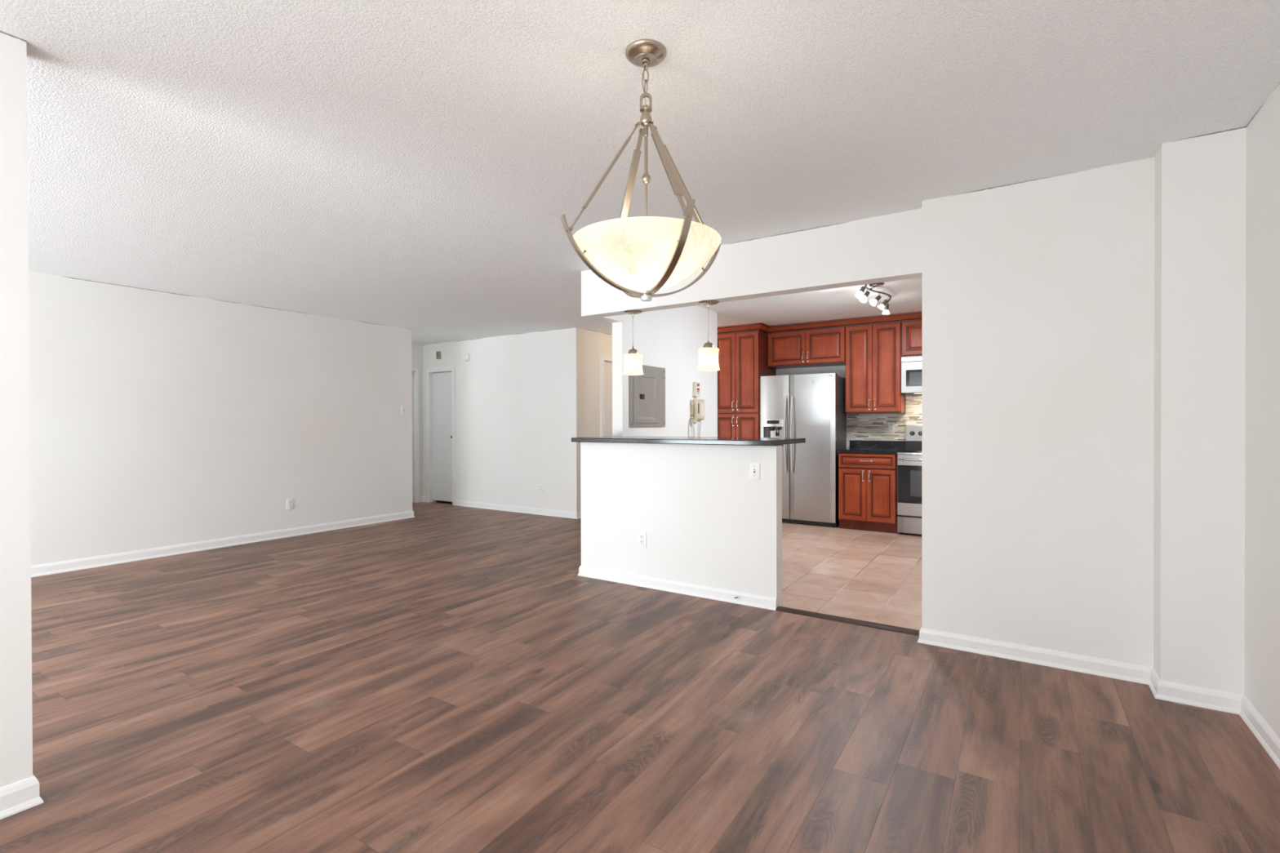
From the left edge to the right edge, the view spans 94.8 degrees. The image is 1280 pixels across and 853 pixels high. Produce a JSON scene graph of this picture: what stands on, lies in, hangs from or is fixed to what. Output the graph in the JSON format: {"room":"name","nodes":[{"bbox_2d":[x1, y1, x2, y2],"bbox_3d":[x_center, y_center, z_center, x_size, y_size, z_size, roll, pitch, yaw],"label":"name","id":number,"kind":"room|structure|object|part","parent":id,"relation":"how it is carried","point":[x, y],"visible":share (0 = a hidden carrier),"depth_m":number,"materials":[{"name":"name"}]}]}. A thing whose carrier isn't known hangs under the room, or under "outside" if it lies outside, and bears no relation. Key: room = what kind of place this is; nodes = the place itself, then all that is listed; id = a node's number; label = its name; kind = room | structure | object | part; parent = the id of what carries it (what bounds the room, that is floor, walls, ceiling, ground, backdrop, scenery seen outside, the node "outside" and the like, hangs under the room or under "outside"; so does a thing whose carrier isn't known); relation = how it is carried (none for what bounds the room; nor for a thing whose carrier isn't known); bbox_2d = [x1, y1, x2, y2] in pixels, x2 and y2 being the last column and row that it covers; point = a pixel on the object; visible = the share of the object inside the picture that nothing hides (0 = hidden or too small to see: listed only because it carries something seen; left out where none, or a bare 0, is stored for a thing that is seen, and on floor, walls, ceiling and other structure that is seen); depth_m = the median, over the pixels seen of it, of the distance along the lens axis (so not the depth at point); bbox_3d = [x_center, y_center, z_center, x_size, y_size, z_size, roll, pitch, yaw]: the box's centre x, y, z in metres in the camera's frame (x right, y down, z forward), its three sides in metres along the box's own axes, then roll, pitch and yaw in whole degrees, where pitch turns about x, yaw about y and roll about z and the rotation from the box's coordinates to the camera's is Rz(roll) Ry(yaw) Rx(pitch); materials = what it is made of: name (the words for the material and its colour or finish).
{"room":"empty dining room","nodes":[
{"label":"empty dining room","id":0,"kind":"room"},
{"bbox_2d":[0,31,32,787],"bbox_3d":[-3.026,0.003,0.333,0.120,2.440,3.767,0,0,33],"label":"wall pier","id":1,"kind":"object","parent":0,"point":[15,620],"visible":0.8,"depth_m":1.85,"materials":[{"name":"white paint"}]},
{"bbox_2d":[0,773,43,819],"bbox_3d":[-2.459,1.172,1.191,0.140,0.090,1.767,0,0,33],"label":"baseboard","id":2,"kind":"object","parent":1,"relation":"attached to","point":[15,797],"visible":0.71,"depth_m":1.85,"materials":[{"name":"white wood"}]},
{"bbox_2d":[28,271,412,565],"bbox_3d":[-5.194,-0.014,4.292,0.110,2.440,8.050,0,0,33],"label":"wall","id":3,"kind":"structure","parent":0,"point":[157,419],"depth_m":5.67,"materials":[{"name":"white paint"}]},
{"bbox_2d":[31,510,414,577],"bbox_3d":[-5.145,1.160,4.352,0.130,0.090,7.950,0,0,33],"label":"baseboard","id":4,"kind":"structure","parent":3,"relation":"attached to","point":[46,569],"depth_m":5.65,"materials":[{"name":"white wood"}]},
{"bbox_2d":[286,498,293,510],"bbox_3d":[-3.782,0.840,6.362,0.010,0.116,0.072,0,0,33],"label":"wall outlet","id":5,"kind":"object","parent":3,"relation":"attached to","point":[290,502],"visible":1,"depth_m":6.36,"materials":[{"name":"white plastic"}]},
{"bbox_2d":[400,405,406,415],"bbox_3d":[-3.020,-0.204,7.529,0.017,0.116,0.072,0,0,33],"label":"light switch","id":6,"kind":"object","parent":3,"relation":"attached to","point":[403,409],"visible":1,"depth_m":7.53,"materials":[{"name":"white plastic"}]},
{"bbox_2d":[411,343,423,502],"bbox_3d":[-4.059,-0.040,8.210,0.110,2.440,2.560,0,0,33],"label":"wall","id":7,"kind":"structure","parent":0,"point":[416,349],"depth_m":9.11,"materials":[{"name":"white paint"}]},
{"bbox_2d":[412,367,419,502],"bbox_3d":[-3.686,0.137,8.747,0.111,2.077,0.879,0,0,33],"label":"door frame","id":8,"kind":"structure","parent":7,"relation":"in","point":[416,370],"depth_m":9.06,"materials":[{"name":"white paint"}]},
{"bbox_2d":[419,496,426,502],"bbox_3d":[-3.365,1.128,9.123,0.062,0.090,0.072,0,0,33],"label":"baseboard","id":9,"kind":"structure","parent":7,"relation":"attached to","point":[422,499],"depth_m":9.13,"materials":[{"name":"white wood"}]},
{"bbox_2d":[422,327,582,511],"bbox_3d":[-2.062,-0.046,8.377,3.057,2.440,0.110,0,0,33],"label":"wall","id":10,"kind":"structure","parent":0,"point":[518,397],"depth_m":8.06,"materials":[{"name":"white paint"}]},
{"bbox_2d":[435,351,440,359],"bbox_3d":[-3.061,-1.081,8.934,0.072,0.116,0.030,0,0,33],"label":"door chime","id":11,"kind":"object","parent":10,"relation":"attached to","point":[437,353],"visible":1,"depth_m":8.92,"materials":[{"name":"beige plastic"}]},
{"bbox_2d":[426,365,456,505],"bbox_3d":[-2.992,0.137,8.969,0.654,2.072,0.131,0,0,33],"label":"door","id":12,"kind":"structure","parent":10,"relation":"in","point":[440,381],"depth_m":9.01,"materials":[{"name":"white paint"}]},
{"bbox_2d":[462,351,470,361],"bbox_3d":[-2.541,-1.018,8.587,0.144,0.144,0.048,0,0,33],"label":"smoke detector","id":13,"kind":"object","parent":10,"relation":"attached to","point":[466,356],"visible":1,"depth_m":8.56,"materials":[{"name":"white plastic"}]},
{"bbox_2d":[455,499,581,519],"bbox_3d":[-1.635,1.132,8.325,2.320,0.083,0.513,0,0,33],"label":"baseboard","id":14,"kind":"structure","parent":10,"relation":"attached to","point":[575,515],"depth_m":8.02,"materials":[{"name":"white wood"}]},
{"bbox_2d":[538,484,543,493],"bbox_3d":[-1.315,0.822,7.827,0.072,0.116,0.010,0,0,33],"label":"wall outlet","id":15,"kind":"object","parent":10,"relation":"attached to","point":[540,486],"visible":1,"depth_m":7.82,"materials":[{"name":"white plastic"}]},
{"bbox_2d":[581,328,612,437],"bbox_3d":[-0.350,-0.050,8.309,0.110,2.440,1.638,0,0,33],"label":"wall","id":16,"kind":"structure","parent":0,"point":[593,344],"depth_m":7.77,"materials":[{"name":"white paint"}]},
{"bbox_2d":[600,354,612,436],"bbox_3d":[-0.288,0.096,8.340,0.081,2.147,0.970,0,0,33],"label":"door","id":17,"kind":"structure","parent":16,"relation":"in","point":[606,368],"depth_m":8.07,"materials":[{"name":"white paint"}]},
{"bbox_2d":[0,500,1279,852],"bbox_3d":[-1.751,1.248,3.689,8.950,0.104,10.970,0,0,33],"label":"floor","id":18,"kind":"structure","parent":0,"point":[446,677],"depth_m":2.41,"materials":[{"name":"wood"}]},
{"bbox_2d":[717,322,776,437],"bbox_3d":[1.383,-0.051,7.634,0.664,2.434,0.663,0,0,33],"label":"pantry cabinet","id":19,"kind":"object","parent":18,"relation":"on","point":[743,348],"visible":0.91,"depth_m":7.38,"materials":[{"name":"brown wood"}]},
{"bbox_3d":[1.079,0.449,7.497,0.298,1.215,0.020,0,0,33],"label":"door","id":20,"kind":"part","parent":19,"relation":"part of","materials":[{"name":"brown wood"}]},
{"bbox_3d":[1.076,-0.674,7.490,0.298,1.000,0.020,0,0,33],"label":"door","id":21,"kind":"part","parent":19,"relation":"part of","materials":[{"name":"brown wood"}]},
{"bbox_3d":[1.276,-1.221,7.467,0.664,0.094,0.282,0,0,33],"label":"crown","id":22,"kind":"part","parent":19,"relation":"part of","materials":[{"name":"brown wood"}]},
{"bbox_3d":[1.333,0.449,7.332,0.298,1.215,0.020,0,0,33],"label":"door","id":23,"kind":"part","parent":19,"relation":"part of","materials":[{"name":"brown wood"}]},
{"bbox_3d":[1.331,-0.673,7.325,0.298,1.000,0.020,0,0,33],"label":"door","id":24,"kind":"part","parent":19,"relation":"part of","materials":[{"name":"brown wood"}]},
{"bbox_2d":[760,373,846,527],"bbox_3d":[1.998,0.273,7.221,0.928,1.784,0.631,0,0,33],"label":"refrigerator","id":25,"kind":"object","parent":18,"relation":"on","point":[811,407],"visible":0.88,"depth_m":6.96,"materials":[{"name":"silver metal"}]},
{"bbox_3d":[1.635,-0.043,7.189,0.249,0.094,0.056,0,0,33],"label":"dispenser panel","id":26,"kind":"part","parent":25,"relation":"part of","materials":[{"name":"metal"}]},
{"bbox_3d":[1.652,0.248,7.195,0.375,1.732,0.063,0,0,33],"label":"freezer door","id":27,"kind":"part","parent":25,"relation":"part of","materials":[{"name":"silver metal"}]},
{"bbox_3d":[1.644,0.025,7.185,0.132,0.057,0.071,0,0,33],"label":"spout","id":28,"kind":"part","parent":25,"relation":"part of","materials":[{"name":"grey metal"}]},
{"bbox_3d":[1.745,0.095,7.056,0.024,0.927,0.082,0,0,33],"label":"handle","id":29,"kind":"part","parent":25,"relation":"part of","materials":[{"name":"metal"}]},
{"bbox_3d":[1.809,0.095,7.015,0.024,0.927,0.082,0,0,33],"label":"handle","id":30,"kind":"part","parent":25,"relation":"part of","materials":[{"name":"metal"}]},
{"bbox_3d":[2.039,0.248,6.942,0.533,1.732,0.065,0,0,33],"label":"door","id":31,"kind":"part","parent":25,"relation":"part of","materials":[{"name":"silver metal"}]},
{"bbox_2d":[838,452,897,533],"bbox_3d":[2.675,0.730,6.792,0.614,0.874,0.639,0,0,33],"label":"base cabinet","id":32,"kind":"object","parent":18,"relation":"on","point":[868,482],"visible":0.98,"depth_m":6.55,"materials":[{"name":"brown wood"}]},
{"bbox_3d":[2.397,0.766,6.644,0.298,0.577,0.020,0,0,33],"label":"door","id":33,"kind":"part","parent":32,"relation":"part of","materials":[{"name":"brown wood"}]},
{"bbox_3d":[2.524,0.384,6.559,0.602,0.154,0.020,0,0,33],"label":"drawer","id":34,"kind":"part","parent":32,"relation":"part of","materials":[{"name":"brown wood"}]},
{"bbox_2d":[836,440,905,453],"bbox_3d":[2.679,0.232,6.803,0.638,0.122,0.625,0,0,33],"label":"countertop","id":35,"kind":"structure","parent":32,"relation":"on","point":[855,446],"depth_m":6.93,"materials":[{"name":"black stone"}]},
{"bbox_3d":[2.652,0.767,6.479,0.298,0.577,0.020,0,0,33],"label":"door","id":36,"kind":"part","parent":32,"relation":"part of","materials":[{"name":"brown wood"}]},
{"bbox_2d":[897,425,921,534],"bbox_3d":[3.251,0.578,6.393,0.762,1.180,0.696,0,0,33],"label":"range","id":37,"kind":"object","parent":18,"relation":"on","point":[908,460],"visible":0.28,"depth_m":6.31,"materials":[{"name":"silver metal"}]},
{"bbox_3d":[3.109,1.059,6.175,0.758,0.170,0.040,0,0,33],"label":"storage drawer","id":38,"kind":"part","parent":37,"relation":"part of","materials":[{"name":"metal"}]},
{"bbox_3d":[3.111,0.630,6.178,0.758,0.657,0.044,0,0,33],"label":"oven door","id":39,"kind":"part","parent":37,"relation":"part of","materials":[{"name":"metal"}]},
{"bbox_3d":[3.100,0.619,6.160,0.750,0.406,0.007,0,0,33],"label":"glass panel","id":40,"kind":"part","parent":37,"relation":"part of","materials":[{"name":"black glass"}]},
{"bbox_3d":[3.112,0.290,6.177,0.762,0.020,0.040,0,0,33],"label":"trim","id":41,"kind":"part","parent":37,"relation":"part of","materials":[{"name":"metal"}]},
{"bbox_2d":[897,448,921,453],"bbox_3d":[3.255,0.267,6.398,0.762,0.020,0.555,0,0,33],"label":"cooktop","id":42,"kind":"object","parent":37,"relation":"in","point":[913,450],"depth_m":6.35,"materials":[{"name":"black glass"}]},
{"bbox_3d":[3.081,0.352,6.130,0.704,0.025,0.072,0,0,33],"label":"handle","id":43,"kind":"part","parent":37,"relation":"part of","materials":[{"name":"metal"}]},
{"bbox_3d":[3.422,0.078,6.656,0.762,0.184,0.062,0,0,33],"label":"control panel","id":44,"kind":"part","parent":37,"relation":"part of","materials":[{"name":"metal"}]},
{"bbox_2d":[0,0,1279,345],"bbox_3d":[-1.784,-1.289,3.633,8.950,0.100,11.070,0,0,33],"label":"ceiling","id":45,"kind":"structure","parent":0,"point":[416,166],"depth_m":2.41,"materials":[{"name":"white paint"}]},
{"bbox_2d":[560,39,722,301],"bbox_3d":[0.020,-0.825,1.943,0.491,0.818,0.491,0,0,13],"label":"chandelier","id":46,"kind":"object","parent":45,"relation":"hanging from","point":[650,255],"visible":1,"depth_m":1.83,"materials":[{"name":"white glass"}]},
{"bbox_3d":[-0.110,-0.541,1.880,0.292,0.222,0.021,0,0,-26],"label":"arm","id":47,"kind":"part","parent":46,"relation":"part of","materials":[{"name":"silver metal"}]},
{"bbox_3d":[-0.043,-0.542,2.075,0.021,0.222,0.292,0,0,-26],"label":"arm","id":48,"kind":"part","parent":46,"relation":"part of","materials":[{"name":"silver metal"}]},
{"bbox_3d":[0.020,-0.744,1.943,0.029,0.500,0.029,0,0,33],"label":"stem","id":49,"kind":"part","parent":46,"relation":"part of","materials":[{"name":"silver metal"}]},
{"bbox_3d":[0.021,-0.532,1.944,0.492,0.153,0.492,0,0,33],"label":"lamp shade","id":50,"kind":"part","parent":46,"relation":"part of","materials":[{"name":"white glass"}]},
{"bbox_3d":[0.085,-0.541,1.813,0.021,0.222,0.292,0,0,-26],"label":"arm","id":51,"kind":"part","parent":46,"relation":"part of","materials":[{"name":"silver metal"}]},
{"bbox_3d":[0.152,-0.542,2.008,0.292,0.222,0.021,0,0,-26],"label":"arm","id":52,"kind":"part","parent":46,"relation":"part of","materials":[{"name":"silver metal"}]},
{"bbox_2d":[854,282,891,315],"bbox_3d":[2.137,-1.169,5.325,0.185,0.180,1.000,0,0,33],"label":"track light","id":53,"kind":"object","parent":45,"relation":"attached to","point":[862,297],"visible":0.96,"depth_m":5.29,"materials":[{"name":"grey metal"}]},
{"bbox_3d":[1.847,-1.110,4.957,0.068,0.062,0.065,0,0,33],"label":"reflector bulb","id":54,"kind":"part","parent":53,"relation":"part of","materials":[{"name":"white glass"}]},
{"bbox_2d":[859,286,865,293],"bbox_3d":[1.878,-1.154,4.973,0.059,0.063,0.038,0,0,-28],"label":"socket","id":55,"kind":"object","parent":53,"relation":"attached to","point":[863,288],"depth_m":4.96,"materials":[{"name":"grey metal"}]},
{"bbox_3d":[1.947,-1.114,5.140,0.067,0.064,0.065,0,0,33],"label":"reflector bulb","id":56,"kind":"part","parent":53,"relation":"part of","materials":[{"name":"white glass"}]},
{"bbox_2d":[863,290,870,297],"bbox_3d":[1.984,-1.156,5.154,0.060,0.063,0.038,0,0,-22],"label":"socket","id":57,"kind":"object","parent":53,"relation":"attached to","point":[867,293],"depth_m":5.14,"materials":[{"name":"grey metal"}]},
{"bbox_3d":[2.108,-1.121,5.325,0.064,0.064,0.066,0,0,33],"label":"reflector bulb","id":58,"kind":"part","parent":53,"relation":"part of","materials":[{"name":"white glass"}]},
{"bbox_2d":[875,295,881,302],"bbox_3d":[2.154,-1.159,5.331,0.062,0.061,0.038,0,0,-6],"label":"socket","id":59,"kind":"object","parent":53,"relation":"attached to","point":[878,297],"depth_m":5.31,"materials":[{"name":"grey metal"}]},
{"bbox_3d":[2.259,-1.116,5.516,0.064,0.063,0.070,0,0,33],"label":"reflector bulb","id":60,"kind":"part","parent":53,"relation":"part of","materials":[{"name":"white glass"}]},
{"bbox_2d":[881,298,888,305],"bbox_3d":[2.288,-1.159,5.494,0.060,0.063,0.040,0,0,33],"label":"socket","id":61,"kind":"object","parent":53,"relation":"attached to","point":[885,302],"depth_m":5.48,"materials":[{"name":"grey metal"}]},
{"bbox_3d":[2.389,-1.110,5.718,0.069,0.057,0.068,0,0,33],"label":"reflector bulb","id":62,"kind":"part","parent":53,"relation":"part of","materials":[{"name":"white glass"}]},
{"bbox_2d":[884,303,888,310],"bbox_3d":[2.387,-1.158,5.697,0.038,0.061,0.051,0,0,6],"label":"socket","id":63,"kind":"object","parent":53,"relation":"attached to","point":[886,306],"depth_m":5.68,"materials":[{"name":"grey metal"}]},
{"bbox_2d":[612,305,717,436],"bbox_3d":[0.312,-0.037,5.789,0.104,2.440,1.855,0,0,33],"label":"wall panel","id":64,"kind":"object","parent":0,"point":[671,340],"visible":0.43,"depth_m":5.71,"materials":[{"name":"white paint"}]},
{"bbox_2d":[629,364,665,426],"bbox_3d":[0.076,-0.273,5.311,0.020,0.552,0.595,0,0,33],"label":"electrical panel","id":65,"kind":"object","parent":64,"relation":"attached to","point":[646,390],"visible":0.85,"depth_m":5.30,"materials":[{"name":"grey metal"}]},
{"bbox_3d":[0.055,-0.254,5.272,0.014,0.454,0.414,0,0,33],"label":"panel door","id":66,"kind":"part","parent":65,"relation":"part of","materials":[{"name":"grey metal"}]},
{"bbox_2d":[688,398,704,436],"bbox_3d":[0.599,-0.039,6.065,0.077,0.505,0.291,0,0,33],"label":"wall phone","id":67,"kind":"object","parent":64,"relation":"attached to","point":[697,409],"visible":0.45,"depth_m":6.02,"materials":[{"name":"beige plastic"}]},
{"bbox_3d":[0.587,0.070,6.077,0.021,0.286,0.180,0,0,33],"label":"coiled cord","id":68,"kind":"part","parent":67,"relation":"part of","materials":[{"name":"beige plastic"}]},
{"bbox_2d":[693,382,700,396],"bbox_3d":[0.583,-0.385,6.073,0.041,0.148,0.090,0,0,33],"label":"wall box","id":69,"kind":"object","parent":64,"relation":"attached to","point":[696,385],"visible":1,"depth_m":6.04,"materials":[{"name":"beige plastic"}]},
{"bbox_2d":[580,442,782,608],"bbox_3d":[0.319,0.658,4.441,1.622,1.066,0.410,0,0,33],"label":"wall","id":70,"kind":"structure","parent":0,"point":[705,522],"depth_m":4.18,"materials":[{"name":"white paint"}]},
{"bbox_2d":[638,531,646,547],"bbox_3d":[0.015,0.843,4.388,0.072,0.116,0.010,0,0,33],"label":"wall outlet","id":71,"kind":"object","parent":70,"relation":"attached to","point":[642,535],"visible":1,"depth_m":4.38,"materials":[{"name":"white plastic"}]},
{"bbox_2d":[577,565,776,610],"bbox_3d":[0.276,1.152,4.394,1.642,0.079,0.320,0,0,33],"label":"baseboard","id":72,"kind":"structure","parent":70,"relation":"attached to","point":[691,589],"depth_m":4.20,"materials":[{"name":"white wood"}]},
{"bbox_2d":[571,435,805,445],"bbox_3d":[0.340,0.104,4.497,1.646,0.034,0.715,0,0,33],"label":"countertop","id":73,"kind":"structure","parent":70,"relation":"on","point":[632,439],"depth_m":4.20,"materials":[{"name":"black stone"}]},
{"bbox_2d":[749,462,759,479],"bbox_3d":[0.757,0.295,3.899,0.072,0.116,0.017,0,0,33],"label":"light switch","id":74,"kind":"object","parent":70,"relation":"attached to","point":[754,467],"visible":1,"depth_m":3.90,"materials":[{"name":"white plastic"}]},
{"bbox_2d":[581,208,922,323],"bbox_3d":[0.685,-1.065,4.198,2.497,0.366,0.397,0,0,33],"label":"wall header","id":75,"kind":"structure","parent":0,"point":[886,247],"depth_m":3.77,"materials":[{"name":"white paint"}]},
{"bbox_2d":[622,309,643,375],"bbox_3d":[-0.053,-0.641,4.519,0.161,0.484,0.161,0,0,33],"label":"pendant light","id":76,"kind":"object","parent":75,"relation":"hanging from","point":[633,361],"visible":1,"depth_m":4.46,"materials":[{"name":"white glass"}]},
{"bbox_3d":[-0.053,-0.475,4.519,0.161,0.152,0.161,0,0,33],"label":"lamp shade","id":77,"kind":"part","parent":76,"relation":"part of","materials":[{"name":"white glass"}]},
{"bbox_3d":[-0.054,-0.730,4.518,0.003,0.234,0.003,0,0,33],"label":"cord","id":78,"kind":"part","parent":76,"relation":"part of","materials":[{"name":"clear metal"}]},
{"bbox_2d":[697,299,719,371],"bbox_3d":[0.485,-0.640,4.169,0.161,0.484,0.161,0,0,33],"label":"pendant light","id":79,"kind":"object","parent":75,"relation":"hanging from","point":[708,354],"visible":1,"depth_m":4.11,"materials":[{"name":"white glass"}]},
{"bbox_3d":[0.486,-0.475,4.170,0.161,0.152,0.161,0,0,33],"label":"lamp shade","id":80,"kind":"part","parent":79,"relation":"part of","materials":[{"name":"white glass"}]},
{"bbox_2d":[776,365,922,448],"bbox_3d":[2.482,-0.051,7.383,5.870,2.440,0.110,0,0,33],"label":"wall","id":81,"kind":"structure","parent":0,"point":[840,371],"depth_m":7.46,"materials":[{"name":"white paint"}]},
{"bbox_2d":[767,327,845,368],"bbox_3d":[2.096,-0.985,7.337,0.964,0.460,0.373,0,0,33],"label":"upper cabinet","id":82,"kind":"object","parent":81,"relation":"attached to","point":[820,347],"visible":1,"depth_m":7.21,"materials":[{"name":"brown wood"}]},
{"bbox_3d":[1.828,-0.972,7.341,0.476,0.405,0.020,0,0,33],"label":"door","id":83,"kind":"part","parent":82,"relation":"part of","materials":[{"name":"brown wood"}]},
{"bbox_3d":[2.226,-0.972,7.083,0.462,0.405,0.020,0,0,33],"label":"door","id":84,"kind":"part","parent":82,"relation":"part of","materials":[{"name":"brown wood"}]},
{"bbox_2d":[766,311,922,333],"bbox_3d":[2.587,-1.220,6.823,2.342,0.094,0.056,0,0,33],"label":"crown molding","id":85,"kind":"structure","parent":82,"relation":"attached to","point":[913,316],"depth_m":6.91,"materials":[{"name":"brown wood"}]},
{"bbox_2d":[845,322,906,413],"bbox_3d":[2.760,-0.684,6.909,0.608,1.060,0.373,0,0,33],"label":"upper cabinet","id":86,"kind":"object","parent":81,"relation":"attached to","point":[873,352],"visible":0.99,"depth_m":6.77,"materials":[{"name":"brown wood"}]},
{"bbox_3d":[2.556,-0.671,6.872,0.298,1.005,0.020,0,0,33],"label":"door","id":87,"kind":"part","parent":86,"relation":"part of","materials":[{"name":"brown wood"}]},
{"bbox_3d":[2.809,-0.671,6.708,0.296,1.005,0.020,0,0,33],"label":"door","id":88,"kind":"part","parent":86,"relation":"part of","materials":[{"name":"brown wood"}]},
{"bbox_2d":[847,395,922,448],"bbox_3d":[3.401,-0.040,6.715,2.000,0.650,0.010,0,0,33],"label":"tile backsplash","id":89,"kind":"structure","parent":81,"relation":"attached to","point":[861,427],"depth_m":7.02,"materials":[{"name":"tile"}]},
{"bbox_2d":[888,422,894,431],"bbox_3d":[2.981,0.008,6.974,0.072,0.116,0.010,0,0,33],"label":"wall outlet","id":90,"kind":"object","parent":89,"relation":"attached to","point":[891,424],"visible":1,"depth_m":6.97,"materials":[{"name":"white plastic"}]},
{"bbox_2d":[901,320,922,356],"bbox_3d":[3.338,-0.999,6.532,0.764,0.430,0.373,0,0,33],"label":"upper cabinet","id":91,"kind":"object","parent":81,"relation":"attached to","point":[911,331],"visible":0.08,"depth_m":6.56,"materials":[{"name":"brown wood"}]},
{"bbox_2d":[901,355,922,394],"bbox_3d":[3.325,-0.574,6.505,0.762,0.414,0.415,0,0,33],"label":"microwave","id":92,"kind":"object","parent":91,"relation":"attached to","point":[911,366],"visible":0.26,"depth_m":6.52,"materials":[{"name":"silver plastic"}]},
{"bbox_2d":[921,156,1155,666],"bbox_3d":[2.037,-0.025,3.093,0.976,2.440,0.249,0,0,33],"label":"wall","id":93,"kind":"structure","parent":0,"point":[1037,407],"depth_m":2.95,"materials":[{"name":"white paint"}]},
{"bbox_2d":[775,605,919,635],"bbox_3d":[1.262,1.186,3.603,0.875,0.015,0.060,0,0,33],"label":"trim","id":94,"kind":"structure","parent":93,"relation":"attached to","point":[862,623],"depth_m":3.58,"materials":[{"name":"brown wood"}]},
{"bbox_2d":[1153,126,1246,694],"bbox_3d":[2.519,-0.024,2.595,0.375,2.440,0.261,0,0,33],"label":"wall column","id":95,"kind":"structure","parent":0,"point":[1200,180],"depth_m":2.52,"materials":[{"name":"white paint"}]},
{"bbox_2d":[1244,82,1279,737],"bbox_3d":[1.262,-0.008,0.413,0.110,2.440,4.767,0,0,33],"label":"wall","id":96,"kind":"structure","parent":0,"point":[1262,407],"depth_m":2.26,"materials":[{"name":"white paint"}]},
{"bbox_2d":[917,627,1279,768],"bbox_3d":[0.799,1.171,0.962,1.261,0.079,4.930,0,0,33],"label":"baseboard","id":97,"kind":"structure","parent":96,"relation":"attached to","point":[1215,700],"depth_m":2.78,"materials":[{"name":"white wood"}]}
]}

